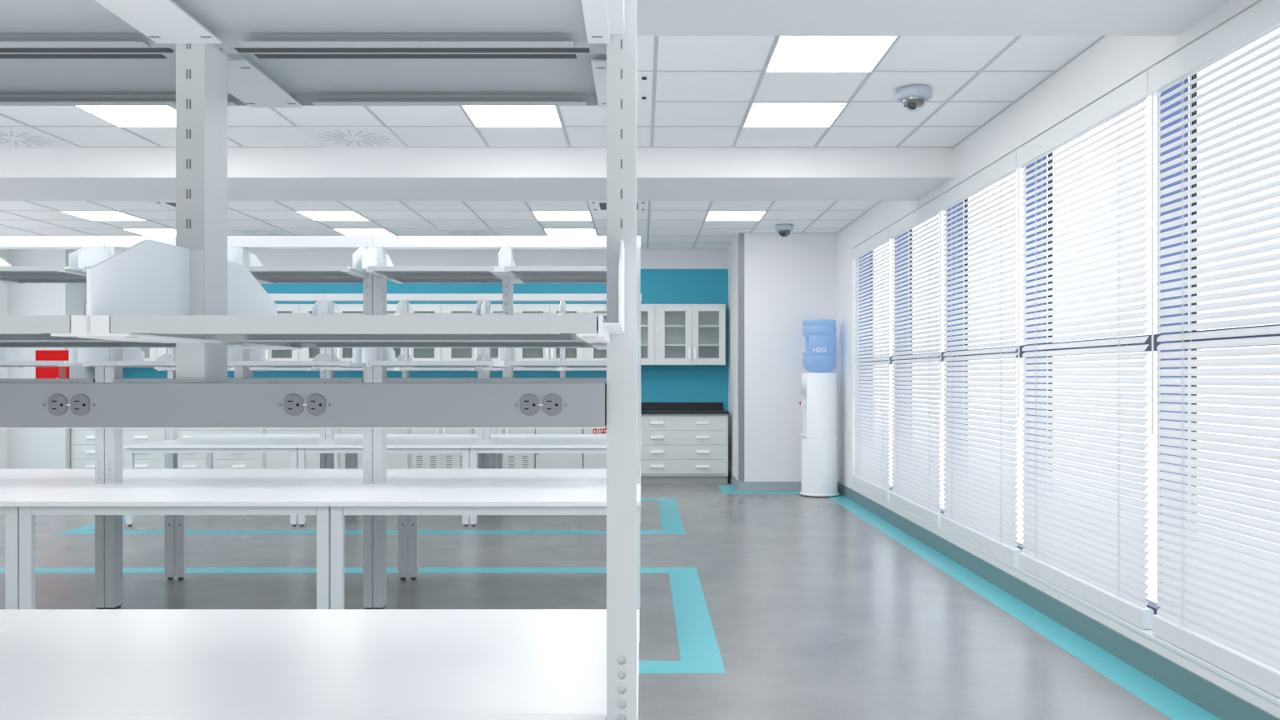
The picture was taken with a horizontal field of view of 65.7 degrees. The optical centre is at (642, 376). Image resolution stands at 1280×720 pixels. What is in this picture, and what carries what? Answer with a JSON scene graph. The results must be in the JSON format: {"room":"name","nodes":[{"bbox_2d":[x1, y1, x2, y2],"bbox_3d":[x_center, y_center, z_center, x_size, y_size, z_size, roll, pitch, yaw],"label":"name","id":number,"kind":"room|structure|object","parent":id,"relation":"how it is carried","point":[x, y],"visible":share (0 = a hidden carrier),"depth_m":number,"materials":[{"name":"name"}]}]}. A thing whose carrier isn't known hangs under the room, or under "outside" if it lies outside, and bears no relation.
{"room":"laboratory","nodes":[
{"label":"laboratory","id":0,"kind":"room"},
{"bbox_2d":[0,249,7,469],"bbox_3d":[-8.125,-0.171,3.220,0.250,3.069,20.440,0,0,0],"label":"wall","id":1,"kind":"structure","parent":0,"point":[3,252],"depth_m":12.43,"materials":[{"name":"white paint"}]},
{"bbox_2d":[7,249,94,469],"bbox_3d":[-7.635,-0.171,12.970,0.730,3.069,0.940,0,0,0],"label":"wall pier","id":2,"kind":"object","parent":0,"point":[27,448],"visible":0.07,"depth_m":12.50,"materials":[{"name":"white paint"}]},
{"bbox_2d":[35,350,69,378],"bbox_3d":[-7.424,-0.047,12.482,0.411,0.573,0.044,0,0,0],"label":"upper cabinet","id":3,"kind":"object","parent":2,"relation":"attached to","point":[41,355],"visible":0.43,"depth_m":12.47,"materials":[{"name":"red metal"}]},
{"bbox_2d":[122,249,728,411],"bbox_3d":[-3.425,-0.171,13.340,9.150,3.069,0.200,0,0,0],"label":"wall","id":4,"kind":"structure","parent":0,"point":[667,276],"depth_m":13.24,"materials":[{"name":"teal paint"}]},
{"bbox_2d":[264,304,299,360],"bbox_3d":[-4.934,-0.548,13.055,0.926,0.793,0.360,0,0,0],"label":"upper cabinet","id":5,"kind":"object","parent":4,"relation":"attached to","point":[271,355],"visible":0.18,"depth_m":12.90,"materials":[{"name":"white paint"}]},
{"bbox_2d":[299,304,363,360],"bbox_3d":[-4.008,-0.548,13.055,0.926,0.793,0.360,0,0,0],"label":"upper cabinet","id":6,"kind":"object","parent":4,"relation":"attached to","point":[307,353],"visible":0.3,"depth_m":12.90,"materials":[{"name":"white paint"}]},
{"bbox_2d":[386,304,440,360],"bbox_3d":[-3.082,-0.548,13.055,0.926,0.793,0.360,0,0,0],"label":"upper cabinet","id":7,"kind":"object","parent":4,"relation":"attached to","point":[417,353],"visible":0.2,"depth_m":12.90,"materials":[{"name":"white paint"}]},
{"bbox_2d":[440,304,502,360],"bbox_3d":[-2.156,-0.548,13.055,0.926,0.793,0.360,0,0,0],"label":"upper cabinet","id":8,"kind":"object","parent":4,"relation":"attached to","point":[447,353],"visible":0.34,"depth_m":12.90,"materials":[{"name":"white paint"}]},
{"bbox_2d":[513,304,583,360],"bbox_3d":[-1.229,-0.548,13.055,0.926,0.793,0.360,0,0,0],"label":"upper cabinet","id":9,"kind":"object","parent":4,"relation":"attached to","point":[522,353],"visible":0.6,"depth_m":12.90,"materials":[{"name":"white paint"}]},
{"bbox_2d":[583,304,654,364],"bbox_3d":[-0.303,-0.548,13.055,0.926,0.793,0.360,0,0,0],"label":"upper cabinet","id":10,"kind":"object","parent":4,"relation":"attached to","point":[647,310],"visible":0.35,"depth_m":12.90,"materials":[{"name":"white paint"}]},
{"bbox_2d":[640,402,723,409],"bbox_3d":[-3.093,0.393,13.226,8.349,0.102,0.023,0,0,0],"label":"backsplash","id":11,"kind":"structure","parent":4,"relation":"attached to","point":[644,406],"depth_m":13.21,"materials":[{"name":"black plastic"}]},
{"bbox_2d":[654,304,725,364],"bbox_3d":[0.623,-0.548,13.055,0.926,0.793,0.360,0,0,0],"label":"upper cabinet","id":12,"kind":"object","parent":4,"relation":"attached to","point":[685,334],"visible":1,"depth_m":12.91,"materials":[{"name":"white paint"}]},
{"bbox_2d":[0,35,1101,249],"bbox_3d":[-2.792,-1.755,3.120,11.015,0.100,20.640,0,0,0],"label":"ceiling","id":13,"kind":"structure","parent":0,"point":[675,52],"depth_m":6.89,"materials":[{"name":"white tile"}]},
{"bbox_2d":[0,126,80,148],"bbox_3d":[-4.469,-1.698,7.053,0.614,0.008,0.614,0,0,0],"label":"ceiling vent","id":14,"kind":"object","parent":13,"relation":"in","point":[10,137],"visible":1,"depth_m":7.09,"materials":[{"name":"white"}]},
{"bbox_2d":[60,210,146,220],"bbox_3d":[-5.680,-1.700,10.480,0.594,0.009,0.594,0,0,0],"label":"recessed light","id":15,"kind":"object","parent":13,"relation":"in","point":[90,215],"visible":1,"depth_m":10.44,"materials":[{"name":"white"}]},
{"bbox_2d":[75,105,175,127],"bbox_3d":[-3.258,-1.700,6.445,0.594,0.009,0.594,0,0,0],"label":"recessed light","id":16,"kind":"object","parent":13,"relation":"in","point":[118,116],"visible":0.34,"depth_m":6.44,"materials":[{"name":"white"}]},
{"bbox_2d":[122,228,175,235],"bbox_3d":[-5.680,-1.700,11.700,0.594,0.009,0.594,0,0,0],"label":"recessed light","id":17,"kind":"object","parent":13,"relation":"in","point":[146,232],"visible":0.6,"depth_m":11.58,"materials":[{"name":"white"}]},
{"bbox_2d":[227,228,296,235],"bbox_3d":[-4.469,-1.698,11.700,0.614,0.008,0.614,0,0,0],"label":"ceiling vent","id":18,"kind":"object","parent":13,"relation":"in","point":[246,232],"visible":0.95,"depth_m":11.63,"materials":[{"name":"white"}]},
{"bbox_2d":[295,210,369,220],"bbox_3d":[-3.258,-1.700,10.480,0.594,0.009,0.594,0,0,0],"label":"recessed light","id":19,"kind":"object","parent":13,"relation":"in","point":[314,215],"visible":1,"depth_m":10.44,"materials":[{"name":"white"}]},
{"bbox_2d":[295,126,407,148],"bbox_3d":[-2.047,-1.698,7.053,0.614,0.008,0.614,0,0,0],"label":"ceiling vent","id":20,"kind":"object","parent":13,"relation":"in","point":[327,137],"visible":1,"depth_m":7.02,"materials":[{"name":"white"}]},
{"bbox_2d":[333,228,395,235],"bbox_3d":[-3.258,-1.700,11.700,0.594,0.009,0.594,0,0,0],"label":"recessed light","id":21,"kind":"object","parent":13,"relation":"in","point":[347,232],"visible":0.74,"depth_m":11.64,"materials":[{"name":"white"}]},
{"bbox_2d":[437,228,497,235],"bbox_3d":[-2.047,-1.698,11.700,0.614,0.008,0.614,0,0,0],"label":"ceiling vent","id":22,"kind":"object","parent":13,"relation":"in","point":[447,232],"visible":0.96,"depth_m":11.63,"materials":[{"name":"white"}]},
{"bbox_2d":[461,105,562,127],"bbox_3d":[-0.836,-1.700,6.445,0.594,0.009,0.594,0,0,0],"label":"recessed light","id":23,"kind":"object","parent":13,"relation":"in","point":[480,116],"visible":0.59,"depth_m":6.46,"materials":[{"name":"white"}]},
{"bbox_2d":[0,35,1105,249],"bbox_3d":[-2.842,-1.703,6.755,10.315,0.006,12.970,0,0,0],"label":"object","id":24,"kind":"structure","parent":13,"relation":"attached to","point":[656,37],"depth_m":6.74,"materials":[{"name":"grey"}]},
{"bbox_2d":[531,210,592,220],"bbox_3d":[-0.836,-1.700,10.480,0.594,0.009,0.594,0,0,0],"label":"recessed light","id":25,"kind":"object","parent":13,"relation":"in","point":[540,215],"visible":1,"depth_m":10.44,"materials":[{"name":"white"}]},
{"bbox_2d":[543,228,597,235],"bbox_3d":[-0.836,-1.700,11.700,0.594,0.009,0.594,0,0,0],"label":"recessed light","id":26,"kind":"object","parent":13,"relation":"in","point":[550,232],"visible":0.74,"depth_m":11.64,"materials":[{"name":"white"}]},
{"bbox_2d":[705,210,766,220],"bbox_3d":[0.980,-1.700,10.480,0.594,0.009,0.594,0,0,0],"label":"recessed light","id":27,"kind":"object","parent":13,"relation":"in","point":[712,215],"visible":1,"depth_m":10.44,"materials":[{"name":"white"}]},
{"bbox_2d":[742,102,848,127],"bbox_3d":[0.980,-1.700,6.445,0.594,0.009,0.594,0,0,0],"label":"recessed light","id":28,"kind":"object","parent":13,"relation":"in","point":[760,114],"visible":1,"depth_m":6.42,"materials":[{"name":"white"}]},
{"bbox_2d":[765,35,898,72],"bbox_3d":[0.980,-1.700,5.228,0.594,0.009,0.594,0,0,0],"label":"recessed light","id":29,"kind":"object","parent":13,"relation":"in","point":[790,53],"visible":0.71,"depth_m":5.20,"materials":[{"name":"white"}]},
{"bbox_2d":[896,85,932,109],"bbox_3d":[1.615,-1.636,5.879,0.206,0.130,0.208,0,0,0],"label":"dome camera","id":30,"kind":"object","parent":13,"relation":"attached to","point":[913,97],"visible":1,"depth_m":5.82,"materials":[{"name":"grey"}]},
{"bbox_2d":[0,479,1171,719],"bbox_3d":[-2.792,1.414,3.120,11.015,0.100,20.640,0,0,0],"label":"floor","id":31,"kind":"structure","parent":0,"point":[817,612],"depth_m":6.16,"materials":[{"name":"concrete"}]},
{"bbox_2d":[0,609,54,631],"bbox_3d":[-2.356,0.271,1.780,1.566,2.186,1.760,0,0,0],"label":"lab bench","id":32,"kind":"object","parent":31,"relation":"on","point":[9,618],"visible":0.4,"depth_m":2.58,"materials":[{"name":"white"}]},
{"bbox_2d":[0,235,174,609],"bbox_3d":[-3.923,0.271,5.840,1.566,2.186,1.760,0,0,0],"label":"lab bench","id":33,"kind":"object","parent":31,"relation":"on","point":[15,484],"visible":0.36,"depth_m":5.79,"materials":[{"name":"white"}]},
{"bbox_2d":[0,265,84,276],"bbox_3d":[-3.546,-0.598,5.651,0.695,0.026,0.346,0,0,0],"label":"shelf","id":34,"kind":"object","parent":33,"relation":"attached to","point":[5,271],"depth_m":5.55,"materials":[{"name":"grey"}]},
{"bbox_2d":[0,276,86,283],"bbox_3d":[-3.546,-0.598,6.013,0.695,0.026,0.378,0,0,0],"label":"shelf","id":35,"kind":"object","parent":33,"relation":"attached to","point":[6,279],"depth_m":6.18,"materials":[{"name":"grey"}]},
{"bbox_2d":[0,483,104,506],"bbox_3d":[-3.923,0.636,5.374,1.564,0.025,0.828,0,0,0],"label":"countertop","id":36,"kind":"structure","parent":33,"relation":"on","point":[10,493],"depth_m":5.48,"materials":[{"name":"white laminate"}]},
{"bbox_2d":[0,469,174,481],"bbox_3d":[-3.923,0.636,6.306,1.564,0.025,0.828,0,0,0],"label":"countertop","id":37,"kind":"structure","parent":33,"relation":"on","point":[6,475],"depth_m":6.32,"materials":[{"name":"white laminate"}]},
{"bbox_2d":[70,428,167,469],"bbox_3d":[-6.644,0.920,12.896,1.222,0.888,0.681,0,0,0],"label":"base cabinet","id":38,"kind":"object","parent":31,"relation":"on","point":[82,440],"visible":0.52,"depth_m":12.58,"materials":[{"name":"metal"}]},
{"bbox_2d":[15,235,408,609],"bbox_3d":[-2.356,0.271,5.840,1.566,2.186,1.760,0,0,0],"label":"lab bench","id":39,"kind":"object","parent":31,"relation":"on","point":[180,493],"visible":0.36,"depth_m":5.79,"materials":[{"name":"white metal"}]},
{"bbox_2d":[84,360,175,365],"bbox_3d":[-2.733,-0.075,5.651,0.695,0.026,0.346,0,0,0],"label":"shelf","id":40,"kind":"object","parent":39,"relation":"attached to","point":[86,362],"depth_m":5.48,"materials":[{"name":"grey"}]},
{"bbox_2d":[15,483,372,506],"bbox_3d":[-2.356,0.636,5.374,1.564,0.025,0.828,0,0,0],"label":"countertop","id":41,"kind":"structure","parent":39,"relation":"on","point":[106,494],"depth_m":5.21,"materials":[{"name":"white laminate"}]},
{"bbox_2d":[122,469,408,481],"bbox_3d":[-2.356,0.636,6.306,1.564,0.025,0.828,0,0,0],"label":"countertop","id":42,"kind":"structure","parent":39,"relation":"on","point":[177,475],"depth_m":6.27,"materials":[{"name":"white laminate"}]},
{"bbox_2d":[227,360,347,365],"bbox_3d":[-1.979,-0.075,5.651,0.695,0.026,0.346,0,0,0],"label":"shelf","id":43,"kind":"object","parent":39,"relation":"attached to","point":[229,362],"depth_m":5.48,"materials":[{"name":"grey"}]},
{"bbox_2d":[245,265,354,276],"bbox_3d":[-1.979,-0.598,5.651,0.695,0.026,0.346,0,0,0],"label":"shelf","id":44,"kind":"object","parent":39,"relation":"attached to","point":[257,271],"depth_m":5.50,"materials":[{"name":"grey"}]},
{"bbox_2d":[254,276,363,283],"bbox_3d":[-1.979,-0.598,6.013,0.695,0.026,0.378,0,0,0],"label":"shelf","id":45,"kind":"object","parent":39,"relation":"attached to","point":[261,279],"depth_m":6.19,"materials":[{"name":"grey"}]},
{"bbox_2d":[177,428,265,469],"bbox_3d":[-5.409,0.920,12.896,1.236,0.888,0.681,0,0,0],"label":"base cabinet","id":46,"kind":"object","parent":31,"relation":"on","point":[185,461],"visible":0.25,"depth_m":12.58,"materials":[{"name":"metal"}]},
{"bbox_2d":[124,294,351,526],"bbox_3d":[-3.923,0.271,9.880,1.566,2.186,1.760,0,0,0],"label":"lab bench","id":47,"kind":"object","parent":31,"relation":"on","point":[209,444],"visible":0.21,"depth_m":9.58,"materials":[{"name":"white"}]},
{"bbox_2d":[124,440,321,448],"bbox_3d":[-3.923,0.636,9.414,1.564,0.025,0.828,0,0,0],"label":"countertop","id":48,"kind":"structure","parent":47,"relation":"on","point":[163,443],"depth_m":9.11,"materials":[{"name":"white laminate"}]},
{"bbox_2d":[177,434,350,439],"bbox_3d":[-3.923,0.636,10.346,1.564,0.025,0.828,0,0,0],"label":"countertop","id":49,"kind":"structure","parent":47,"relation":"on","point":[207,436],"depth_m":10.24,"materials":[{"name":"white laminate"}]},
{"bbox_2d":[265,428,339,469],"bbox_3d":[-4.315,0.920,12.909,0.940,0.888,0.657,0,0,0],"label":"base cabinet","id":50,"kind":"object","parent":31,"relation":"on","point":[273,461],"visible":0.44,"depth_m":12.58,"materials":[{"name":"white paint"}]},
{"bbox_2d":[0,0,639,719],"bbox_3d":[-0.789,0.271,1.780,1.566,2.186,1.760,0,0,0],"label":"lab bench","id":51,"kind":"object","parent":31,"relation":"on","point":[201,58],"visible":1,"depth_m":1.76,"materials":[{"name":"white metal"}]},
{"bbox_2d":[0,315,128,341],"bbox_3d":[-1.166,-0.075,1.591,0.695,0.026,0.346,0,0,0],"label":"shelf","id":52,"kind":"object","parent":51,"relation":"attached to","point":[12,327],"depth_m":1.42,"materials":[{"name":"grey"}]},
{"bbox_2d":[42,394,95,415],"bbox_3d":[-0.991,0.049,1.714,0.092,0.038,0.003,0,0,0],"label":"duplex outlet","id":53,"kind":"object","parent":51,"relation":"attached to","point":[52,404],"depth_m":1.71,"materials":[{"name":"grey"}]},
{"bbox_2d":[0,0,175,47],"bbox_3d":[-1.166,-0.598,1.591,0.695,0.026,0.346,0,0,0],"label":"shelf","id":54,"kind":"object","parent":51,"relation":"attached to","point":[23,23],"depth_m":1.71,"materials":[{"name":"grey"}]},
{"bbox_2d":[0,341,175,347],"bbox_3d":[-1.166,-0.075,1.953,0.695,0.026,0.378,0,0,0],"label":"shelf","id":55,"kind":"object","parent":51,"relation":"attached to","point":[2,344],"depth_m":2.14,"materials":[{"name":"grey"}]},
{"bbox_2d":[0,47,247,105],"bbox_3d":[-1.166,-0.598,1.953,0.695,0.026,0.378,0,0,0],"label":"shelf","id":56,"kind":"object","parent":51,"relation":"attached to","point":[29,76],"depth_m":2.02,"materials":[{"name":"grey"}]},
{"bbox_2d":[278,394,331,415],"bbox_3d":[-0.583,0.049,1.714,0.092,0.038,0.003,0,0,0],"label":"duplex outlet","id":57,"kind":"object","parent":51,"relation":"attached to","point":[288,404],"depth_m":1.71,"materials":[{"name":"grey"}]},
{"bbox_2d":[0,609,639,719],"bbox_3d":[-0.789,0.636,2.246,1.564,0.025,0.828,0,0,0],"label":"countertop","id":58,"kind":"structure","parent":51,"relation":"on","point":[57,662],"depth_m":2.16,"materials":[{"name":"white laminate"}]},
{"bbox_2d":[110,315,598,341],"bbox_3d":[-0.412,-0.075,1.591,0.695,0.026,0.346,0,0,0],"label":"shelf","id":59,"kind":"object","parent":51,"relation":"attached to","point":[162,327],"depth_m":1.42,"materials":[{"name":"grey"}]},
{"bbox_2d":[170,0,605,47],"bbox_3d":[-0.412,-0.598,1.591,0.695,0.026,0.346,0,0,0],"label":"shelf","id":60,"kind":"object","parent":51,"relation":"attached to","point":[211,23],"depth_m":1.70,"materials":[{"name":"grey"}]},
{"bbox_2d":[222,341,594,347],"bbox_3d":[-0.412,-0.075,1.953,0.695,0.026,0.378,0,0,0],"label":"shelf","id":61,"kind":"object","parent":51,"relation":"attached to","point":[250,344],"depth_m":2.14,"materials":[{"name":"grey"}]},
{"bbox_2d":[222,43,606,105],"bbox_3d":[-0.412,-0.598,1.953,0.695,0.026,0.378,0,0,0],"label":"shelf","id":62,"kind":"object","parent":51,"relation":"attached to","point":[576,74],"depth_m":1.98,"materials":[{"name":"grey metal"}]},
{"bbox_2d":[514,394,567,415],"bbox_3d":[-0.175,0.049,1.714,0.092,0.038,0.003,0,0,0],"label":"duplex outlet","id":63,"kind":"object","parent":51,"relation":"attached to","point":[524,404],"depth_m":1.71,"materials":[{"name":"grey"}]},
{"bbox_2d":[636,71,652,102],"bbox_3d":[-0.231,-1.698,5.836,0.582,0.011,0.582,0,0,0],"label":"bracket","id":64,"kind":"object","parent":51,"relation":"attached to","point":[644,79],"visible":0.15,"depth_m":5.81,"materials":[{"name":"white metal"}]},
{"bbox_2d":[0,567,725,673],"bbox_3d":[-2.353,1.363,5.820,5.475,0.002,2.530,0,0,0],"label":"tape","id":65,"kind":"object","parent":31,"relation":"on","point":[699,652],"visible":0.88,"depth_m":6.40,"materials":[{"name":"teal"}]},
{"bbox_2d":[55,498,684,534],"bbox_3d":[-2.357,1.363,9.850,5.465,0.002,2.520,0,0,0],"label":"tape","id":66,"kind":"object","parent":31,"relation":"on","point":[671,521],"visible":0.61,"depth_m":8.74,"materials":[{"name":"teal"}]},
{"bbox_2d":[340,428,409,469],"bbox_3d":[-3.395,0.920,12.909,0.887,0.888,0.657,0,0,0],"label":"base cabinet","id":67,"kind":"object","parent":31,"relation":"on","point":[394,461],"visible":0.28,"depth_m":12.58,"materials":[{"name":"white paint"}]},
{"bbox_2d":[296,294,496,526],"bbox_3d":[-2.356,0.271,9.880,1.566,2.186,1.760,0,0,0],"label":"lab bench","id":68,"kind":"object","parent":31,"relation":"on","point":[352,443],"visible":0.35,"depth_m":9.70,"materials":[{"name":"white"}]},
{"bbox_2d":[296,440,481,448],"bbox_3d":[-2.356,0.636,9.414,1.564,0.025,0.828,0,0,0],"label":"countertop","id":69,"kind":"structure","parent":68,"relation":"on","point":[323,443],"depth_m":9.11,"materials":[{"name":"white laminate"}]},
{"bbox_2d":[334,434,496,439],"bbox_3d":[-2.356,0.636,10.346,1.564,0.025,0.828,0,0,0],"label":"countertop","id":70,"kind":"structure","parent":68,"relation":"on","point":[352,436],"depth_m":10.24,"materials":[{"name":"white laminate"}]},
{"bbox_2d":[410,428,473,469],"bbox_3d":[-2.549,0.920,12.895,0.792,0.888,0.685,0,0,0],"label":"base cabinet","id":71,"kind":"object","parent":31,"relation":"on","point":[417,461],"visible":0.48,"depth_m":12.58,"materials":[{"name":"metal"}]},
{"bbox_2d":[328,235,640,641],"bbox_3d":[-0.789,0.271,5.840,1.566,2.186,1.760,0,0,0],"label":"lab bench","id":72,"kind":"object","parent":31,"relation":"on","point":[412,492],"visible":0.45,"depth_m":5.79,"materials":[{"name":"white metal"}]},
{"bbox_2d":[368,360,494,365],"bbox_3d":[-1.166,-0.075,5.651,0.695,0.026,0.346,0,0,0],"label":"shelf","id":73,"kind":"object","parent":72,"relation":"attached to","point":[370,362],"depth_m":5.48,"materials":[{"name":"grey"}]},
{"bbox_2d":[368,265,495,276],"bbox_3d":[-1.166,-0.598,5.651,0.695,0.026,0.346,0,0,0],"label":"shelf","id":74,"kind":"object","parent":72,"relation":"attached to","point":[380,271],"depth_m":5.50,"materials":[{"name":"grey"}]},
{"bbox_2d":[387,276,502,283],"bbox_3d":[-1.166,-0.598,6.013,0.695,0.026,0.378,0,0,0],"label":"shelf","id":75,"kind":"object","parent":72,"relation":"attached to","point":[396,279],"depth_m":6.19,"materials":[{"name":"grey"}]},
{"bbox_2d":[328,483,640,506],"bbox_3d":[-0.789,0.636,5.374,1.564,0.025,0.828,0,0,0],"label":"countertop","id":76,"kind":"structure","parent":72,"relation":"on","point":[374,494],"depth_m":5.21,"materials":[{"name":"white laminate"}]},
{"bbox_2d":[386,469,640,483],"bbox_3d":[-0.789,0.636,6.306,1.564,0.025,0.828,0,0,0],"label":"countertop","id":77,"kind":"structure","parent":72,"relation":"on","point":[410,475],"depth_m":6.27,"materials":[{"name":"white laminate"}]},
{"bbox_2d":[504,265,606,276],"bbox_3d":[-0.412,-0.598,5.651,0.695,0.026,0.346,0,0,0],"label":"shelf","id":78,"kind":"object","parent":72,"relation":"attached to","point":[509,271],"depth_m":5.50,"materials":[{"name":"grey"}]},
{"bbox_2d":[504,360,606,365],"bbox_3d":[-0.412,-0.075,5.651,0.695,0.026,0.346,0,0,0],"label":"shelf","id":79,"kind":"object","parent":72,"relation":"attached to","point":[506,362],"depth_m":5.48,"materials":[{"name":"grey"}]},
{"bbox_2d":[515,276,606,283],"bbox_3d":[-0.412,-0.598,6.013,0.695,0.026,0.378,0,0,0],"label":"shelf","id":80,"kind":"object","parent":72,"relation":"attached to","point":[518,279],"depth_m":6.19,"materials":[{"name":"grey"}]},
{"bbox_2d":[473,428,535,469],"bbox_3d":[-1.756,0.920,12.895,0.782,0.888,0.685,0,0,0],"label":"base cabinet","id":81,"kind":"object","parent":31,"relation":"on","point":[510,461],"visible":0.3,"depth_m":12.58,"materials":[{"name":"metal"}]},
{"bbox_2d":[469,294,641,526],"bbox_3d":[-0.789,0.271,9.880,1.566,2.186,1.760,0,0,0],"label":"lab bench","id":82,"kind":"object","parent":31,"relation":"on","point":[499,444],"visible":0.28,"depth_m":9.58,"materials":[{"name":"white"}]},
{"bbox_2d":[469,440,641,448],"bbox_3d":[-0.789,0.636,9.414,1.564,0.025,0.828,0,0,0],"label":"countertop","id":83,"kind":"structure","parent":82,"relation":"on","point":[483,443],"depth_m":9.11,"materials":[{"name":"white laminate"}]},
{"bbox_2d":[490,434,641,439],"bbox_3d":[-0.789,0.636,10.346,1.564,0.025,0.828,0,0,0],"label":"countertop","id":84,"kind":"structure","parent":82,"relation":"on","point":[498,436],"depth_m":10.24,"materials":[{"name":"white laminate"}]},
{"bbox_2d":[535,425,606,469],"bbox_3d":[-0.749,0.920,12.902,1.208,0.888,0.671,0,0,0],"label":"base cabinet","id":85,"kind":"object","parent":31,"relation":"on","point":[543,461],"visible":0.22,"depth_m":12.58,"materials":[{"name":"metal"}]},
{"bbox_2d":[640,414,728,484],"bbox_3d":[0.478,0.920,12.896,1.228,0.888,0.681,0,0,0],"label":"base cabinet","id":86,"kind":"object","parent":31,"relation":"on","point":[676,448],"visible":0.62,"depth_m":12.58,"materials":[{"name":"white paint"}]},
{"bbox_2d":[640,402,729,414],"bbox_3d":[-3.084,0.408,12.892,8.368,0.132,0.693,0,0,0],"label":"countertop","id":87,"kind":"structure","parent":86,"relation":"on","point":[646,407],"depth_m":13.21,"materials":[{"name":"stone"}]},
{"bbox_2d":[799,372,839,497],"bbox_3d":[2.032,0.660,11.400,0.460,1.408,0.448,0,0,0],"label":"water cooler","id":88,"kind":"object","parent":31,"relation":"on","point":[818,390],"visible":1,"depth_m":11.22,"materials":[{"name":"white plastic"}]},
{"bbox_2d":[802,319,835,372],"bbox_3d":[2.038,-0.349,11.399,0.380,0.605,0.383,0,0,0],"label":"water bottle","id":89,"kind":"object","parent":88,"relation":"on","point":[819,356],"visible":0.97,"depth_m":11.24,"materials":[{"name":"blue"}]},
{"bbox_2d":[717,485,1221,719],"bbox_3d":[1.626,1.363,5.750,1.352,0.002,13.500,0,0,0],"label":"tape","id":90,"kind":"object","parent":31,"relation":"on","point":[1163,699],"visible":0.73,"depth_m":5.36,"materials":[{"name":"teal"}]},
{"bbox_2d":[728,233,837,481],"bbox_3d":[1.857,-0.171,12.600,1.415,3.069,1.680,0,0,0],"label":"wall","id":91,"kind":"structure","parent":0,"point":[790,280],"depth_m":11.76,"materials":[{"name":"white paint"}]},
{"bbox_2d":[738,233,744,481],"bbox_3d":[1.179,-0.229,11.788,0.067,2.945,0.064,0,0,0],"label":"trim","id":92,"kind":"structure","parent":91,"relation":"attached to","point":[741,236],"depth_m":11.76,"materials":[{"name":"silver metal"}]},
{"bbox_2d":[837,0,1279,718],"bbox_3d":[2.440,-0.171,2.430,0.250,3.069,18.860,0,0,0],"label":"wall","id":93,"kind":"structure","parent":0,"point":[1112,62],"depth_m":5.95,"materials":[{"name":"white paint"}]},
{"bbox_2d":[0,147,954,200],"bbox_3d":[-2.842,-1.592,7.848,10.315,0.227,0.976,0,0,0],"label":"ceiling beam","id":94,"kind":"structure","parent":93,"relation":"attached to","point":[82,173],"depth_m":7.36,"materials":[{"name":"white paint"}]},
{"bbox_2d":[857,239,905,489],"bbox_3d":[2.460,-0.118,10.133,0.164,2.584,1.595,0,0,0],"label":"window","id":95,"kind":"structure","parent":93,"relation":"in","point":[867,254],"depth_m":10.90,"materials":[{"name":"blue"}]},
{"bbox_2d":[852,227,891,499],"bbox_3d":[2.341,-0.118,10.133,0.068,2.577,1.587,0,0,0],"label":"blind","id":96,"kind":"object","parent":95,"relation":"attached to","point":[872,464],"visible":0.88,"depth_m":10.07,"materials":[{"name":"white"}]},
{"bbox_2d":[894,211,959,514],"bbox_3d":[2.460,-0.118,8.553,0.164,2.584,1.625,0,0,0],"label":"window","id":97,"kind":"structure","parent":93,"relation":"in","point":[942,512],"depth_m":9.35,"materials":[{"name":"blue"}]},
{"bbox_2d":[888,196,945,525],"bbox_3d":[2.341,-0.118,8.537,0.068,2.577,1.587,0,0,0],"label":"blind","id":98,"kind":"object","parent":97,"relation":"attached to","point":[916,482],"visible":0.87,"depth_m":8.45,"materials":[{"name":"white"}]},
{"bbox_2d":[636,0,1231,35],"bbox_3d":[-2.842,-1.592,3.815,10.315,0.227,0.970,0,0,0],"label":"ceiling beam","id":99,"kind":"structure","parent":93,"relation":"attached to","point":[654,17],"depth_m":4.08,"materials":[{"name":"white paint"}]},
{"bbox_2d":[945,168,1042,552],"bbox_3d":[2.460,-0.118,6.957,0.164,2.584,1.625,0,0,0],"label":"window","id":100,"kind":"structure","parent":93,"relation":"in","point":[1019,546],"depth_m":7.75,"materials":[{"name":"blue"}]},
{"bbox_2d":[939,150,1021,564],"bbox_3d":[2.341,-0.118,6.942,0.068,2.577,1.587,0,0,0],"label":"blind","id":101,"kind":"object","parent":100,"relation":"attached to","point":[982,514],"visible":0.92,"depth_m":6.82,"materials":[{"name":"white"}]},
{"bbox_2d":[727,470,1279,719],"bbox_3d":[1.726,1.303,3.120,1.177,0.122,20.240,0,0,0],"label":"baseboard","id":102,"kind":"structure","parent":93,"relation":"attached to","point":[1223,704],"depth_m":5.22,"materials":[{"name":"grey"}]},
{"bbox_2d":[851,483,1279,705],"bbox_3d":[2.432,1.184,6.942,0.246,0.020,7.975,0,0,0],"label":"trim","id":103,"kind":"structure","parent":93,"relation":"attached to","point":[1147,633],"depth_m":4.81,"materials":[{"name":"white"}]},
{"bbox_2d":[1024,95,1189,614],"bbox_3d":[2.460,-0.118,5.362,0.164,2.584,1.625,0,0,0],"label":"window","id":104,"kind":"structure","parent":93,"relation":"in","point":[1152,605],"depth_m":6.16,"materials":[{"name":"blue"}]},
{"bbox_2d":[1016,70,1159,629],"bbox_3d":[2.341,-0.118,5.348,0.068,2.577,1.587,0,0,0],"label":"blind","id":105,"kind":"object","parent":104,"relation":"attached to","point":[1102,562],"visible":0.99,"depth_m":5.19,"materials":[{"name":"white plastic"}]},
{"bbox_2d":[1156,24,1279,608],"bbox_3d":[2.460,-0.118,3.768,0.164,2.584,1.625,0,0,0],"label":"window","id":106,"kind":"structure","parent":93,"relation":"in","point":[1193,77],"depth_m":4.56,"materials":[{"name":"blue"}]},
{"bbox_2d":[1148,0,1279,698],"bbox_3d":[2.341,-0.118,3.752,0.068,2.577,1.587,0,0,0],"label":"blind","id":107,"kind":"object","parent":106,"relation":"attached to","point":[1225,612],"visible":1,"depth_m":4.01,"materials":[{"name":"white plastic"}]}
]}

